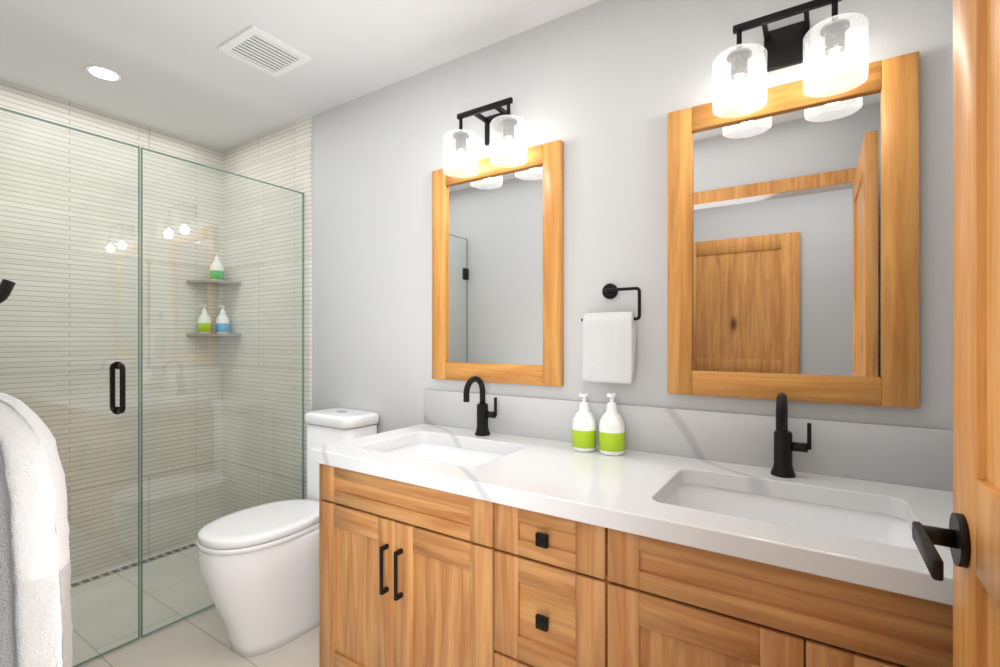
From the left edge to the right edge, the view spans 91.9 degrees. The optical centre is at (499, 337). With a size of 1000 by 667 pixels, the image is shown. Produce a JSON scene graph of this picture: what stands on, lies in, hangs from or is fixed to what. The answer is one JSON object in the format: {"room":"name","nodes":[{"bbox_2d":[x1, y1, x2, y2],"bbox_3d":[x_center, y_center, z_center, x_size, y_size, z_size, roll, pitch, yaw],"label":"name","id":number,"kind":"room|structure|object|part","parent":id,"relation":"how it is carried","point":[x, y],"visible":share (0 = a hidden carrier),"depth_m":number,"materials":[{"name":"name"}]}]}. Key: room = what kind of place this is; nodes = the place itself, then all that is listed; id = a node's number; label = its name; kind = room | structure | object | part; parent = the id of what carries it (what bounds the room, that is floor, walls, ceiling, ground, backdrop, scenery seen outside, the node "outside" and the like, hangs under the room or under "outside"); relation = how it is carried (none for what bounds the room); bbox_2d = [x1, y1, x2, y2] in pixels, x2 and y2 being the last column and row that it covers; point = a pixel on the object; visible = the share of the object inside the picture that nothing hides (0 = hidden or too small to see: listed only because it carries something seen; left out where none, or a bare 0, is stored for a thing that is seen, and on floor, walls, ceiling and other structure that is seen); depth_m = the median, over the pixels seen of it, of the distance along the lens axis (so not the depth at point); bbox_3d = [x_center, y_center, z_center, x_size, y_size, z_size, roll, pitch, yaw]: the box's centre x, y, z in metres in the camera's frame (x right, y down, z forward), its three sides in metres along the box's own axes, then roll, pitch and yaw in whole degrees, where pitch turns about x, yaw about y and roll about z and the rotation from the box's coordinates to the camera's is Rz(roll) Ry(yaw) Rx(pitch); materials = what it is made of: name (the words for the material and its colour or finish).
{"room":"bathroom","nodes":[
{"label":"bathroom","id":0,"kind":"room"},
{"bbox_2d":[0,80,311,581],"bbox_3d":[-0.118,0.186,0.240,0.940,2.120,0.015,0,0,33],"label":"wall","id":1,"kind":"structure","parent":0,"point":[281,156],"depth_m":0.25,"materials":[{"name":"tile"}]},
{"bbox_2d":[186,305,240,335],"bbox_3d":[-1.739,-0.104,2.937,0.215,0.187,0.215,0,0,33],"label":"shower shelf","id":2,"kind":"object","parent":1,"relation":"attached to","point":[221,331],"depth_m":2.94,"materials":[{"name":"beige stone"}]},
{"bbox_2d":[186,252,240,285],"bbox_3d":[-1.739,-0.426,2.937,0.215,0.193,0.215,0,0,33],"label":"shower shelf","id":3,"kind":"object","parent":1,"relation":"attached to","point":[215,268],"depth_m":2.94,"materials":[{"name":"beige stone"}]},
{"bbox_2d":[78,605,318,666],"bbox_3d":[-0.630,1.296,0.746,4.710,0.100,2.940,0,0,33],"label":"floor","id":4,"kind":"structure","parent":0,"point":[200,639],"depth_m":1.92,"materials":[{"name":"tile"}]},
{"bbox_2d":[70,541,213,665],"bbox_3d":[-1.830,1.244,2.238,0.828,0.003,1.488,0,0,33],"label":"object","id":5,"kind":"structure","parent":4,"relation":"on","point":[130,602],"depth_m":2.28,"materials":[{"name":"tile"}]},
{"bbox_2d":[70,543,195,588],"bbox_3d":[-2.128,1.242,2.439,0.060,0.002,1.100,0,0,33],"label":"floor drain","id":6,"kind":"object","parent":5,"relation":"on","point":[112,572],"depth_m":2.61,"materials":[{"name":"silver metal"}]},
{"bbox_2d":[0,107,303,666],"bbox_3d":[-1.474,0.227,2.005,0.119,2.022,1.482,0,0,33],"label":"glass","id":7,"kind":"object","parent":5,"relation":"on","point":[122,388],"visible":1,"depth_m":1.99,"materials":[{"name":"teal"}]},
{"bbox_3d":[-1.698,0.196,1.662,0.119,1.490,0.663,0,0,33],"label":"handle","id":8,"kind":"part","parent":7,"relation":"part of","materials":[{"name":"clear glass"}]},
{"bbox_3d":[-1.679,0.225,1.691,0.010,2.018,0.713,0,0,33],"label":"door","id":9,"kind":"part","parent":7,"relation":"part of","materials":[{"name":"clear glass"}]},
{"bbox_2d":[196,408,378,656],"bbox_3d":[-0.911,0.799,2.105,0.374,0.894,0.728,0,0,33],"label":"toilet","id":10,"kind":"object","parent":4,"relation":"on","point":[259,567],"visible":0.83,"depth_m":1.91,"materials":[{"name":"white ceramic"}]},
{"bbox_2d":[310,376,952,666],"bbox_3d":[0.271,0.696,1.407,1.824,1.100,0.603,0,0,33],"label":"bathroom vanity","id":11,"kind":"object","parent":4,"relation":"on","point":[466,528],"visible":1,"depth_m":1.25,"materials":[{"name":"brown wood"}]},
{"bbox_2d":[463,376,497,436],"bbox_3d":[-0.077,0.263,1.844,0.096,0.234,0.146,0,0,33],"label":"faucet","id":12,"kind":"object","parent":11,"relation":"on","point":[482,430],"depth_m":1.87,"materials":[{"name":"black metal"}]},
{"bbox_2d":[572,393,595,451],"bbox_3d":[0.285,0.284,1.635,0.081,0.190,0.081,0,0,33],"label":"soap bottle","id":13,"kind":"object","parent":11,"relation":"on","point":[584,431],"visible":1,"depth_m":1.61,"materials":[{"name":"white plastic"}]},
{"bbox_2d":[599,393,624,455],"bbox_3d":[0.367,0.281,1.587,0.083,0.196,0.083,0,0,33],"label":"soap bottle","id":14,"kind":"object","parent":11,"relation":"on","point":[611,433],"visible":1,"depth_m":1.56,"materials":[{"name":"white plastic"}]},
{"bbox_2d":[770,392,811,478],"bbox_3d":[0.773,0.263,1.289,0.096,0.234,0.146,0,0,33],"label":"faucet","id":15,"kind":"object","parent":11,"relation":"on","point":[784,446],"depth_m":1.31,"materials":[{"name":"black metal"}]},
{"bbox_2d":[0,0,600,149],"bbox_3d":[-0.679,-1.244,1.494,3.810,0.100,1.740,0,0,33],"label":"ceiling","id":16,"kind":"structure","parent":0,"point":[175,68],"depth_m":2.00,"materials":[{"name":"white paint"}]},
{"bbox_2d":[85,65,121,80],"bbox_3d":[-1.788,-1.191,2.182,0.132,0.005,0.132,0,0,33],"label":"recessed light","id":17,"kind":"object","parent":16,"relation":"in","point":[104,73],"visible":1,"depth_m":2.18,"materials":[{"name":"white plastic"}]},
{"bbox_2d":[218,25,311,77],"bbox_3d":[-0.982,-1.189,2.026,0.260,0.008,0.260,0,0,33],"label":"ceiling vent","id":18,"kind":"object","parent":16,"relation":"in","point":[259,49],"visible":1,"depth_m":2.01,"materials":[{"name":"white plastic"}]},
{"bbox_2d":[312,0,952,433],"bbox_3d":[-0.236,0.026,2.172,3.810,2.440,0.120,0,0,33],"label":"wall","id":19,"kind":"structure","parent":0,"point":[602,88],"depth_m":1.74,"materials":[{"name":"grey paint"}]},
{"bbox_2d":[443,97,526,177],"bbox_3d":[-0.054,-0.776,1.876,0.364,0.239,0.171,0,0,33],"label":"sconce","id":20,"kind":"object","parent":19,"relation":"attached to","point":[499,128],"visible":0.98,"depth_m":1.87,"materials":[{"name":"glass"}]},
{"bbox_2d":[432,140,563,386],"bbox_3d":[-0.031,-0.273,1.947,0.620,0.905,0.026,0,0,33],"label":"mirror","id":21,"kind":"object","parent":19,"relation":"attached to","point":[497,274],"visible":0.88,"depth_m":1.92,"materials":[{"name":"brown wood"}]},
{"bbox_3d":[-0.029,-0.273,1.950,0.474,0.759,0.004,0,0,33],"label":"glass","id":22,"kind":"part","parent":21,"relation":"part of","materials":[{"name":"silver metal"}]},
{"bbox_2d":[581,283,640,383],"bbox_3d":[0.380,-0.017,1.645,0.208,0.343,0.082,0,0,33],"label":"towel ring","id":23,"kind":"object","parent":19,"relation":"attached to","point":[608,347],"visible":1,"depth_m":1.61,"materials":[{"name":"white fabric"}]},
{"bbox_2d":[423,389,952,497],"bbox_3d":[0.430,0.305,1.651,1.824,0.150,0.020,0,0,33],"label":"backsplash","id":24,"kind":"structure","parent":19,"relation":"attached to","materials":[{"name":"stone"}]},
{"bbox_2d":[712,0,868,117],"bbox_3d":[0.784,-0.776,1.329,0.364,0.239,0.171,0,0,33],"label":"sconce","id":25,"kind":"object","parent":19,"relation":"attached to","point":[787,46],"visible":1,"depth_m":1.32,"materials":[{"name":"glass"}]},
{"bbox_2d":[668,51,918,408],"bbox_3d":[0.807,-0.273,1.401,0.620,0.905,0.026,0,0,33],"label":"mirror","id":26,"kind":"object","parent":19,"relation":"attached to","point":[793,242],"visible":0.96,"depth_m":1.37,"materials":[{"name":"brown wood"}]},
{"bbox_3d":[0.808,-0.273,1.403,0.474,0.759,0.004,0,0,33],"label":"glass","id":27,"kind":"part","parent":26,"relation":"part of","materials":[{"name":"silver metal"}]},
{"bbox_2d":[912,0,999,666],"bbox_3d":[0.442,0.223,0.346,0.142,2.023,0.753,0,0,33],"label":"room door","id":28,"kind":"structure","parent":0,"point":[970,537],"depth_m":0.58,"materials":[{"name":"brown wood"}]},
{"bbox_3d":[-1.122,0.026,0.816,3.570,2.440,0.120,0,0,33],"label":"wall","id":29,"kind":"structure","parent":0,"visible":0},
{"bbox_2d":[0,279,72,666],"bbox_3d":[-0.733,0.434,0.702,0.430,1.026,0.110,0,0,33],"label":"towel","id":30,"kind":"object","parent":29,"relation":"hanging from","point":[36,627],"visible":1,"depth_m":0.60,"materials":[{"name":"white fabric"}]}
]}

